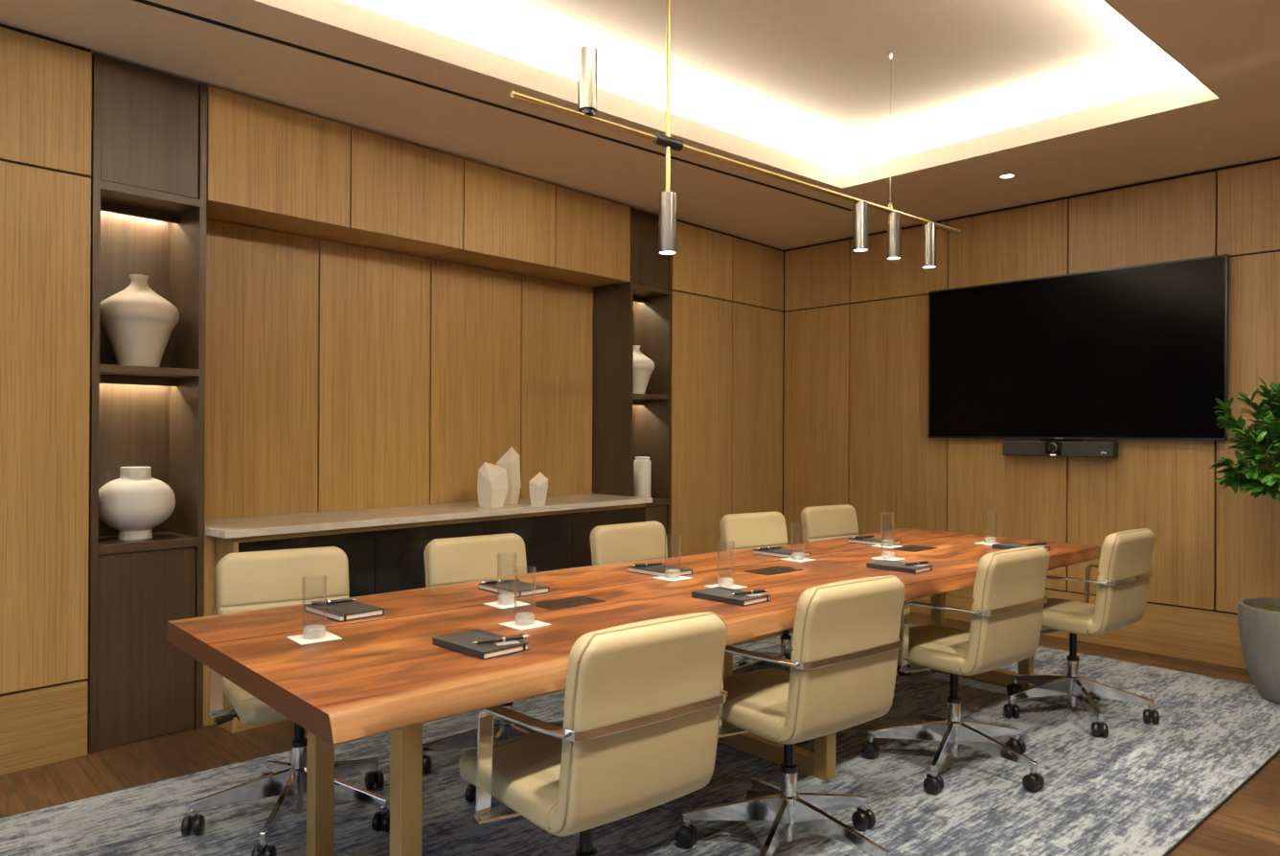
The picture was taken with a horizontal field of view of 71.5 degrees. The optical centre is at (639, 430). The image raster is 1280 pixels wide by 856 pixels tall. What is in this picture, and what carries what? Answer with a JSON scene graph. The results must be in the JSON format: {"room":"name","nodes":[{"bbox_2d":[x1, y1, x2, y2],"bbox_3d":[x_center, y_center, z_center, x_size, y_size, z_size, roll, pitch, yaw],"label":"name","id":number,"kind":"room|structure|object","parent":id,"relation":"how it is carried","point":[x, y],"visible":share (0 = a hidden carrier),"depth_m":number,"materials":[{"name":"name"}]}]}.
{"room":"conference room","nodes":[
{"label":"conference room","id":0,"kind":"room"},
{"bbox_2d":[0,22,783,694],"bbox_3d":[-1.481,-0.221,4.566,0.550,2.950,7.900,0,0,42],"label":"wall","id":1,"kind":"structure","parent":0,"point":[339,377],"depth_m":4.54,"materials":[{"name":"brown wood"}]},
{"bbox_2d":[0,679,87,775],"bbox_3d":[-2.994,1.099,2.471,0.022,0.283,2.573,0,0,42],"label":"baseboard","id":2,"kind":"structure","parent":1,"relation":"attached to","point":[43,725],"depth_m":3.32,"materials":[{"name":"brown wood"}]},
{"bbox_2d":[203,663,214,726],"bbox_3d":[-1.836,1.109,3.774,0.022,0.283,0.047,0,0,42],"label":"trim","id":3,"kind":"structure","parent":1,"relation":"attached to","point":[207,720],"depth_m":3.76,"materials":[{"name":"brown wood"}]},
{"bbox_2d":[203,534,215,616],"bbox_3d":[-1.834,0.701,3.775,0.022,0.522,0.047,0,0,42],"label":"trim","id":4,"kind":"structure","parent":1,"relation":"attached to","point":[209,540],"depth_m":3.77,"materials":[{"name":"brown wood"}]},
{"bbox_2d":[205,85,350,237],"bbox_3d":[-1.753,-1.218,4.137,0.390,0.484,0.664,0,0,42],"label":"upper cabinet","id":5,"kind":"object","parent":1,"relation":"attached to","point":[271,167],"visible":0.86,"depth_m":4.00,"materials":[{"name":"brown wood"}]},
{"bbox_2d":[314,126,463,257],"bbox_3d":[-1.310,-1.214,4.636,0.390,0.484,0.663,0,0,42],"label":"upper cabinet","id":6,"kind":"object","parent":1,"relation":"attached to","point":[407,198],"visible":0.86,"depth_m":4.50,"materials":[{"name":"brown wood"}]},
{"bbox_2d":[426,159,555,274],"bbox_3d":[-0.866,-1.210,5.135,0.390,0.484,0.664,0,0,42],"label":"upper cabinet","id":7,"kind":"object","parent":1,"relation":"attached to","point":[509,222],"visible":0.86,"depth_m":5.00,"materials":[{"name":"brown wood"}]},
{"bbox_2d":[518,185,630,287],"bbox_3d":[-0.425,-1.207,5.631,0.390,0.484,0.655,0,0,42],"label":"upper cabinet","id":8,"kind":"object","parent":1,"relation":"attached to","point":[592,234],"visible":0.82,"depth_m":5.50,"materials":[{"name":"brown wood"}]},
{"bbox_2d":[0,611,1279,855],"bbox_3d":[0.351,1.284,2.688,7.700,0.050,6.500,0,0,-42],"label":"floor","id":9,"kind":"structure","parent":0,"point":[1247,823],"depth_m":3.27,"materials":[{"name":"brown wood"}]},
{"bbox_2d":[86,52,206,754],"bbox_3d":[-2.115,-0.107,3.716,0.373,2.711,0.425,0,0,42],"label":"shelving unit","id":10,"kind":"object","parent":9,"relation":"on","point":[148,176],"visible":0.73,"depth_m":3.68,"materials":[{"name":"brown wood"}]},
{"bbox_2d":[98,466,175,539],"bbox_3d":[-2.092,0.298,3.685,0.294,0.296,0.294,0,0,-42],"label":"vase","id":11,"kind":"object","parent":10,"relation":"on","point":[134,503],"visible":0.98,"depth_m":3.60,"materials":[{"name":"beige ceramic"}]},
{"bbox_2d":[99,374,178,386],"bbox_3d":[-2.159,-0.212,3.758,0.373,0.035,0.101,0,0,-42],"label":"light","id":12,"kind":"object","parent":10,"relation":"attached to","point":[104,379],"depth_m":3.76,"materials":[{"name":"white"}]},
{"bbox_2d":[99,274,180,366],"bbox_3d":[-2.088,-0.452,3.702,0.301,0.387,0.301,0,0,-42],"label":"vase","id":13,"kind":"object","parent":10,"relation":"on","point":[139,323],"visible":0.94,"depth_m":3.62,"materials":[{"name":"beige ceramic"}]},
{"bbox_2d":[100,201,179,223],"bbox_3d":[-2.155,-0.924,3.760,0.373,0.035,0.101,0,0,-42],"label":"light","id":14,"kind":"object","parent":10,"relation":"attached to","point":[110,211],"depth_m":3.77,"materials":[{"name":"white"}]},
{"bbox_2d":[214,502,645,732],"bbox_3d":[-0.999,0.854,4.815,0.485,0.806,2.614,0,0,42],"label":"sideboard","id":15,"kind":"object","parent":9,"relation":"on","point":[382,559],"visible":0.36,"depth_m":4.34,"materials":[{"name":"brown wood"}]},
{"bbox_2d":[204,493,652,538],"bbox_3d":[-1.004,0.431,4.792,0.533,0.032,2.661,0,0,42],"label":"countertop","id":16,"kind":"structure","parent":15,"relation":"on","point":[274,524],"depth_m":4.35,"materials":[{"name":"stone"}]},
{"bbox_2d":[477,461,507,507],"bbox_3d":[-0.811,0.293,4.870,0.130,0.245,0.150,0,0,42],"label":"sculpture","id":17,"kind":"object","parent":16,"relation":"on","point":[492,480],"visible":1,"depth_m":4.83,"materials":[{"name":"beige stone"}]},
{"bbox_2d":[496,447,521,503],"bbox_3d":[-0.748,0.255,5.100,0.133,0.325,0.117,0,0,13],"label":"sculpture","id":18,"kind":"object","parent":16,"relation":"on","point":[510,461],"visible":0.74,"depth_m":5.06,"materials":[{"name":"beige stone"}]},
{"bbox_2d":[528,471,548,504],"bbox_3d":[-0.567,0.325,4.990,0.085,0.185,0.095,0,0,22],"label":"sculpture","id":19,"kind":"object","parent":16,"relation":"on","point":[537,485],"visible":1,"depth_m":4.96,"materials":[{"name":"beige stone"}]},
{"bbox_2d":[592,206,672,557],"bbox_3d":[-0.062,-0.090,6.026,0.373,2.711,0.420,0,0,42],"label":"shelving unit","id":20,"kind":"object","parent":9,"relation":"on","point":[627,424],"visible":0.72,"depth_m":5.94,"materials":[{"name":"brown wood"}]},
{"bbox_2d":[632,399,645,405],"bbox_3d":[-0.106,-0.196,6.069,0.368,0.035,0.100,0,0,-42],"label":"light","id":21,"kind":"object","parent":20,"relation":"attached to","point":[634,401],"depth_m":6.14,"materials":[{"name":"white"}]},
{"bbox_2d":[633,296,645,302],"bbox_3d":[-0.103,-0.907,6.070,0.368,0.035,0.100,0,0,-42],"label":"light","id":22,"kind":"object","parent":20,"relation":"attached to","point":[638,299],"depth_m":6.14,"materials":[{"name":"white"}]},
{"bbox_2d":[633,456,651,497],"bbox_3d":[0.016,0.319,5.974,0.116,0.287,0.116,0,0,-42],"label":"vase","id":23,"kind":"object","parent":20,"relation":"on","point":[642,465],"visible":0.85,"depth_m":5.92,"materials":[{"name":"beige ceramic"}]},
{"bbox_2d":[633,344,654,393],"bbox_3d":[-0.029,-0.407,5.974,0.256,0.329,0.256,0,0,-42],"label":"vase","id":24,"kind":"object","parent":20,"relation":"on","point":[643,366],"visible":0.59,"depth_m":5.90,"materials":[{"name":"beige ceramic"}]},
{"bbox_2d":[0,620,1279,855],"bbox_3d":[0.147,1.253,3.089,6.143,0.010,2.568,0,0,-42],"label":"area rug","id":25,"kind":"object","parent":9,"relation":"on","point":[1142,788],"visible":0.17,"depth_m":3.07,"materials":[{"name":"grey carpet"}]},
{"bbox_2d":[181,546,389,855],"bbox_3d":[-1.105,0.822,2.844,0.638,0.836,0.630,0,0,-33],"label":"office chair","id":26,"kind":"object","parent":25,"relation":"on","point":[251,580],"visible":0.54,"depth_m":2.90,"materials":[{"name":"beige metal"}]},
{"bbox_2d":[422,532,563,801],"bbox_3d":[-0.480,0.827,3.292,0.630,0.836,0.644,0,0,-39],"label":"office chair","id":27,"kind":"object","parent":25,"relation":"on","point":[447,560],"visible":0.28,"depth_m":3.36,"materials":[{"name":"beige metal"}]},
{"bbox_2d":[458,611,728,855],"bbox_3d":[-0.145,0.825,2.104,0.640,0.836,0.627,0,0,-40],"label":"office chair","id":28,"kind":"object","parent":25,"relation":"on","point":[639,731],"visible":0.99,"depth_m":1.90,"materials":[{"name":"beige leather"}]},
{"bbox_2d":[589,520,667,565],"bbox_3d":[0.086,0.831,3.796,0.625,0.836,0.638,0,0,-42],"label":"office chair","id":29,"kind":"object","parent":25,"relation":"on","point":[632,541],"visible":0.2,"depth_m":3.92,"materials":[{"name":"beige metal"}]},
{"bbox_2d":[166,527,1101,855],"bbox_3d":[0.422,0.883,3.248,3.710,0.732,1.173,0,0,-42],"label":"conference table","id":30,"kind":"object","parent":25,"relation":"on","point":[385,673],"visible":0.7,"depth_m":2.40,"materials":[{"name":"brown wood"}]},
{"bbox_2d":[286,630,342,644],"bbox_3d":[-0.802,0.510,2.188,0.100,0.002,0.100,0,0,-41],"label":"coaster","id":31,"kind":"object","parent":30,"relation":"on","point":[300,638],"visible":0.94,"depth_m":2.17,"materials":[{"name":"white paper"}]},
{"bbox_2d":[301,575,326,639],"bbox_3d":[-0.801,0.433,2.188,0.057,0.150,0.057,0,0,-42],"label":"drinking glass","id":32,"kind":"object","parent":31,"relation":"on","point":[311,631],"visible":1,"depth_m":2.17,"materials":[{"name":"clear glass"}]},
{"bbox_2d":[304,600,384,621],"bbox_3d":[-0.832,0.503,2.498,0.207,0.018,0.132,0,0,44],"label":"notebook","id":33,"kind":"object","parent":30,"relation":"on","point":[354,609],"visible":0.89,"depth_m":2.46,"materials":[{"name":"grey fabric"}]},
{"bbox_2d":[305,597,357,604],"bbox_3d":[-0.875,0.485,2.524,0.139,0.012,0.011,0,0,-30],"label":"pen","id":34,"kind":"object","parent":33,"relation":"on","point":[319,602],"visible":1,"depth_m":2.52,"materials":[{"name":"black plastic"}]},
{"bbox_2d":[432,628,529,659],"bbox_3d":[-0.378,0.504,2.107,0.207,0.018,0.132,0,0,44],"label":"notebook","id":35,"kind":"object","parent":30,"relation":"on","point":[461,642],"visible":0.98,"depth_m":2.07,"materials":[{"name":"black leather"}]},
{"bbox_2d":[471,633,527,643],"bbox_3d":[-0.327,0.487,2.072,0.139,0.012,0.011,0,0,-30],"label":"pen","id":36,"kind":"object","parent":35,"relation":"on","point":[515,636],"visible":1,"depth_m":2.07,"materials":[{"name":"black plastic"}]},
{"bbox_2d":[493,640,520,645],"bbox_3d":[-0.312,0.494,2.072,0.055,0.002,0.038,0,0,-30],"label":"name card","id":37,"kind":"object","parent":35,"relation":"on","point":[511,641],"visible":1,"depth_m":2.07,"materials":[{"name":"grey paper"}]},
{"bbox_2d":[482,599,530,608],"bbox_3d":[-0.394,0.513,2.631,0.100,0.002,0.100,0,0,-43],"label":"coaster","id":38,"kind":"object","parent":30,"relation":"on","point":[496,604],"visible":0.8,"depth_m":2.61,"materials":[{"name":"white paper"}]},
{"bbox_2d":[498,575,516,604],"bbox_3d":[-0.394,0.436,2.631,0.057,0.150,0.057,0,0,-42],"label":"drinking glass","id":39,"kind":"object","parent":38,"relation":"on","point":[504,598],"visible":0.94,"depth_m":2.61,"materials":[{"name":"clear glass"}]},
{"bbox_2d":[478,580,548,596],"bbox_3d":[-0.407,0.506,2.863,0.132,0.018,0.207,0,0,-44],"label":"notebook","id":40,"kind":"object","parent":30,"relation":"on","point":[522,588],"visible":0.81,"depth_m":2.83,"materials":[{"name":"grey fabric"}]},
{"bbox_2d":[480,577,522,583],"bbox_3d":[-0.449,0.488,2.891,0.139,0.012,0.011,0,0,-28],"label":"pen","id":41,"kind":"object","parent":40,"relation":"on","point":[517,579],"visible":1,"depth_m":2.88,"materials":[{"name":"black plastic"}]},
{"bbox_2d":[498,619,551,630],"bbox_3d":[-0.305,0.513,2.354,0.100,0.002,0.100,0,0,-44],"label":"coaster","id":42,"kind":"object","parent":30,"relation":"on","point":[512,624],"visible":0.78,"depth_m":2.34,"materials":[{"name":"white paper"}]},
{"bbox_2d":[514,567,535,624],"bbox_3d":[-0.305,0.436,2.354,0.057,0.150,0.057,0,0,-42],"label":"drinking glass","id":43,"kind":"object","parent":42,"relation":"on","point":[521,618],"visible":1,"depth_m":2.34,"materials":[{"name":"clear glass"}]},
{"bbox_2d":[627,564,692,576],"bbox_3d":[0.072,0.509,3.242,0.207,0.018,0.132,0,0,45],"label":"notebook","id":44,"kind":"object","parent":30,"relation":"on","point":[658,570],"visible":0.71,"depth_m":3.22,"materials":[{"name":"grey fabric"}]},
{"bbox_2d":[631,562,663,566],"bbox_3d":[0.029,0.492,3.270,0.139,0.012,0.011,0,0,-29],"label":"pen","id":45,"kind":"object","parent":44,"relation":"on","point":[642,563],"visible":1,"depth_m":3.26,"materials":[{"name":"black plastic"}]},
{"bbox_2d":[652,575,692,581],"bbox_3d":[0.115,0.517,3.120,0.100,0.002,0.100,0,0,-44],"label":"coaster","id":46,"kind":"object","parent":30,"relation":"on","point":[659,577],"visible":0.8,"depth_m":3.10,"materials":[{"name":"white paper"}]},
{"bbox_2d":[664,556,681,577],"bbox_3d":[0.115,0.440,3.120,0.057,0.150,0.057,0,0,-42],"label":"drinking glass","id":47,"kind":"object","parent":46,"relation":"on","point":[669,573],"visible":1,"depth_m":3.10,"materials":[{"name":"clear glass"}]},
{"bbox_2d":[704,583,747,589],"bbox_3d":[0.284,0.517,2.947,0.100,0.002,0.100,0,0,-40],"label":"coaster","id":48,"kind":"object","parent":30,"relation":"on","point":[735,586],"visible":0.56,"depth_m":2.94,"materials":[{"name":"white paper"}]},
{"bbox_2d":[717,550,734,587],"bbox_3d":[0.285,0.441,2.948,0.057,0.150,0.057,0,0,-42],"label":"drinking glass","id":49,"kind":"object","parent":48,"relation":"on","point":[725,582],"visible":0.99,"depth_m":2.93,"materials":[{"name":"clear glass"}]},
{"bbox_2d":[691,586,770,605],"bbox_3d":[0.280,0.509,2.740,0.207,0.018,0.132,0,0,45],"label":"notebook","id":50,"kind":"object","parent":30,"relation":"on","point":[717,593],"visible":1,"depth_m":2.70,"materials":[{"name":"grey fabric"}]},
{"bbox_2d":[730,588,768,594],"bbox_3d":[0.331,0.492,2.704,0.139,0.012,0.011,0,0,-29],"label":"pen","id":51,"kind":"object","parent":50,"relation":"on","point":[752,591],"visible":1,"depth_m":2.70,"materials":[{"name":"black plastic"}]},
{"bbox_2d":[744,593,764,596],"bbox_3d":[0.345,0.499,2.704,0.055,0.002,0.038,0,0,-29],"label":"name card","id":52,"kind":"object","parent":50,"relation":"on","point":[754,594],"visible":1,"depth_m":2.70,"materials":[{"name":"white paper"}]},
{"bbox_2d":[752,548,810,557],"bbox_3d":[0.593,0.513,3.740,0.132,0.018,0.207,0,0,-44],"label":"notebook","id":53,"kind":"object","parent":30,"relation":"on","point":[775,552],"visible":0.78,"depth_m":3.71,"materials":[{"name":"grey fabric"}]},
{"bbox_2d":[755,546,782,548],"bbox_3d":[0.551,0.496,3.768,0.139,0.012,0.011,0,0,-28],"label":"pen","id":54,"kind":"object","parent":53,"relation":"on","point":[760,547],"visible":1,"depth_m":3.76,"materials":[{"name":"black plastic"}]},
{"bbox_2d":[780,557,815,562],"bbox_3d":[0.639,0.521,3.590,0.100,0.002,0.100,0,0,-41],"label":"coaster","id":55,"kind":"object","parent":30,"relation":"on","point":[787,559],"visible":0.8,"depth_m":3.57,"materials":[{"name":"white paper"}]},
{"bbox_2d":[791,537,805,559],"bbox_3d":[0.639,0.444,3.590,0.057,0.150,0.057,0,0,-42],"label":"drinking glass","id":56,"kind":"object","parent":55,"relation":"on","point":[794,555],"visible":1,"depth_m":3.57,"materials":[{"name":"clear glass"}]},
{"bbox_2d":[847,537,901,545],"bbox_3d":[1.095,0.517,4.153,0.132,0.018,0.207,0,0,-44],"label":"notebook","id":57,"kind":"object","parent":30,"relation":"on","point":[868,540],"visible":0.83,"depth_m":4.13,"materials":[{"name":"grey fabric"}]},
{"bbox_2d":[851,535,874,538],"bbox_3d":[1.053,0.499,4.182,0.139,0.012,0.011,0,0,-28],"label":"pen","id":58,"kind":"object","parent":57,"relation":"on","point":[854,537],"visible":1,"depth_m":4.17,"materials":[{"name":"black plastic"}]},
{"bbox_2d":[871,545,901,548],"bbox_3d":[1.124,0.524,4.039,0.100,0.002,0.100,0,0,-40],"label":"coaster","id":59,"kind":"object","parent":30,"relation":"on","point":[893,546],"visible":0.77,"depth_m":4.01,"materials":[{"name":"white paper"}]},
{"bbox_2d":[880,512,893,546],"bbox_3d":[1.124,0.448,4.039,0.057,0.150,0.057,0,0,-42],"label":"drinking glass","id":60,"kind":"object","parent":59,"relation":"on","point":[884,542],"visible":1,"depth_m":4.02,"materials":[{"name":"clear glass"}]},
{"bbox_2d":[870,556,904,560],"bbox_3d":[1.014,0.523,3.631,0.100,0.002,0.100,0,0,-45],"label":"coaster","id":61,"kind":"object","parent":30,"relation":"on","point":[877,558],"visible":0.53,"depth_m":3.61,"materials":[{"name":"white paper"}]},
{"bbox_2d":[881,521,895,558],"bbox_3d":[1.014,0.446,3.631,0.057,0.150,0.057,0,0,-42],"label":"drinking glass","id":62,"kind":"object","parent":61,"relation":"on","point":[884,554],"visible":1,"depth_m":3.61,"materials":[{"name":"clear glass"}]},
{"bbox_2d":[866,559,933,573],"bbox_3d":[0.984,0.514,3.369,0.132,0.018,0.207,0,0,-44],"label":"notebook","id":63,"kind":"object","parent":30,"relation":"on","point":[886,564],"visible":0.98,"depth_m":3.33,"materials":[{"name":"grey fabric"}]},
{"bbox_2d":[902,560,930,565],"bbox_3d":[1.034,0.497,3.333,0.139,0.012,0.011,0,0,-28],"label":"pen","id":64,"kind":"object","parent":63,"relation":"on","point":[920,561],"visible":1,"depth_m":3.33,"materials":[{"name":"black plastic"}]},
{"bbox_2d":[974,541,999,545],"bbox_3d":[1.640,0.527,4.160,0.100,0.002,0.100,0,0,-41],"label":"coaster","id":65,"kind":"object","parent":30,"relation":"on","point":[981,542],"visible":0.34,"depth_m":4.16,"materials":[{"name":"white paper"}]},
{"bbox_2d":[983,511,997,543],"bbox_3d":[1.640,0.451,4.161,0.057,0.150,0.057,0,0,-42],"label":"drinking glass","id":66,"kind":"object","parent":65,"relation":"on","point":[988,539],"visible":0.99,"depth_m":4.14,"materials":[{"name":"clear glass"}]},
{"bbox_2d":[992,541,1050,549],"bbox_3d":[1.702,0.519,3.967,0.132,0.018,0.207,0,0,-44],"label":"notebook","id":67,"kind":"object","parent":30,"relation":"on","point":[1001,545],"visible":0.6,"depth_m":3.97,"materials":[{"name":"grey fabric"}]},
{"bbox_2d":[1026,542,1047,546],"bbox_3d":[1.752,0.502,3.930,0.139,0.012,0.011,0,0,-28],"label":"pen","id":68,"kind":"object","parent":67,"relation":"on","point":[1038,543],"visible":0.95,"depth_m":3.93,"materials":[{"name":"black plastic"}]},
{"bbox_2d":[719,510,791,674],"bbox_3d":[0.699,0.836,4.362,0.643,0.836,0.621,0,0,-36],"label":"office chair","id":69,"kind":"object","parent":25,"relation":"on","point":[746,530],"visible":0.23,"depth_m":4.44,"materials":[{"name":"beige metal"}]},
{"bbox_2d":[675,574,905,855],"bbox_3d":[0.462,0.830,2.643,0.631,0.836,0.636,0,0,-38],"label":"office chair","id":70,"kind":"object","parent":25,"relation":"on","point":[847,642],"visible":0.92,"depth_m":2.49,"materials":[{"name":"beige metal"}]},
{"bbox_2d":[800,503,912,675],"bbox_3d":[1.211,0.839,4.806,0.637,0.836,0.622,0,0,-37],"label":"office chair","id":71,"kind":"object","parent":25,"relation":"on","point":[819,523],"visible":0.23,"depth_m":4.95,"materials":[{"name":"beige leather"}]},
{"bbox_2d":[861,545,1049,794],"bbox_3d":[1.198,0.836,3.314,0.654,0.836,0.627,0,0,-39],"label":"office chair","id":72,"kind":"object","parent":25,"relation":"on","point":[1009,598],"visible":0.92,"depth_m":3.17,"materials":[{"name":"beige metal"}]},
{"bbox_2d":[1003,527,1159,736],"bbox_3d":[1.935,0.841,3.978,0.635,0.836,0.641,0,0,-40],"label":"office chair","id":73,"kind":"object","parent":25,"relation":"on","point":[1124,565],"visible":0.89,"depth_m":3.81,"materials":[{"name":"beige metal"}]},
{"bbox_2d":[1208,377,1279,704],"bbox_3d":[3.118,0.502,4.157,0.771,1.527,0.867,0,0,5],"label":"potted tree","id":74,"kind":"object","parent":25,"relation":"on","point":[1258,617],"visible":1,"depth_m":4.17,"materials":[{"name":"green plant"}]},
{"bbox_2d":[0,0,1279,250],"bbox_3d":[0.329,-1.593,2.661,7.600,0.248,6.500,0,0,-42],"label":"ceiling","id":75,"kind":"structure","parent":0,"point":[799,87],"depth_m":4.09,"materials":[{"name":"paint"}]},
{"bbox_2d":[130,0,852,210],"bbox_3d":[-0.956,-1.471,3.743,6.355,0.004,0.030,0,0,-42],"label":"ceiling vent","id":76,"kind":"object","parent":75,"relation":"in","point":[145,2],"visible":1,"depth_m":3.82,"materials":[{"name":"black"}]},
{"bbox_2d":[510,0,960,268],"bbox_3d":[0.592,-1.141,3.459,2.595,1.085,0.120,0,0,-42],"label":"pendant light","id":77,"kind":"object","parent":75,"relation":"hanging from","point":[587,60],"visible":1,"depth_m":3.00,"materials":[{"name":"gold metal"}]},
{"bbox_2d":[997,172,1016,179],"bbox_3d":[2.090,-1.450,5.061,0.104,0.006,0.104,0,0,-42],"label":"recessed light","id":78,"kind":"object","parent":75,"relation":"in","point":[1009,174],"visible":1,"depth_m":5.06,"materials":[{"name":"paint"}]},
{"bbox_2d":[781,156,1279,614],"bbox_3d":[3.052,-0.196,5.193,0.250,2.950,6.400,0,0,-42],"label":"wall","id":79,"kind":"structure","parent":0,"point":[856,370],"depth_m":5.62,"materials":[{"name":"brown wood"}]},
{"bbox_2d":[1002,438,1118,457],"bbox_3d":[2.565,0.105,5.453,0.121,0.104,0.668,0,0,-42],"label":"soundbar","id":80,"kind":"object","parent":79,"relation":"attached to","point":[1072,447],"visible":1,"depth_m":5.41,"materials":[{"name":"black plastic"}]},
{"bbox_2d":[903,587,1247,668],"bbox_3d":[3.129,1.137,4.927,0.022,0.283,5.898,0,0,-42],"label":"baseboard","id":81,"kind":"structure","parent":79,"relation":"attached to","point":[1204,635],"depth_m":5.05,"materials":[{"name":"brown wood"}]},
{"bbox_2d":[928,253,1228,440],"bbox_3d":[2.598,-0.452,5.471,0.069,1.006,1.766,0,0,-42],"label":"television","id":82,"kind":"object","parent":79,"relation":"attached to","point":[1140,352],"visible":0.95,"depth_m":5.34,"materials":[{"name":"black plastic"}]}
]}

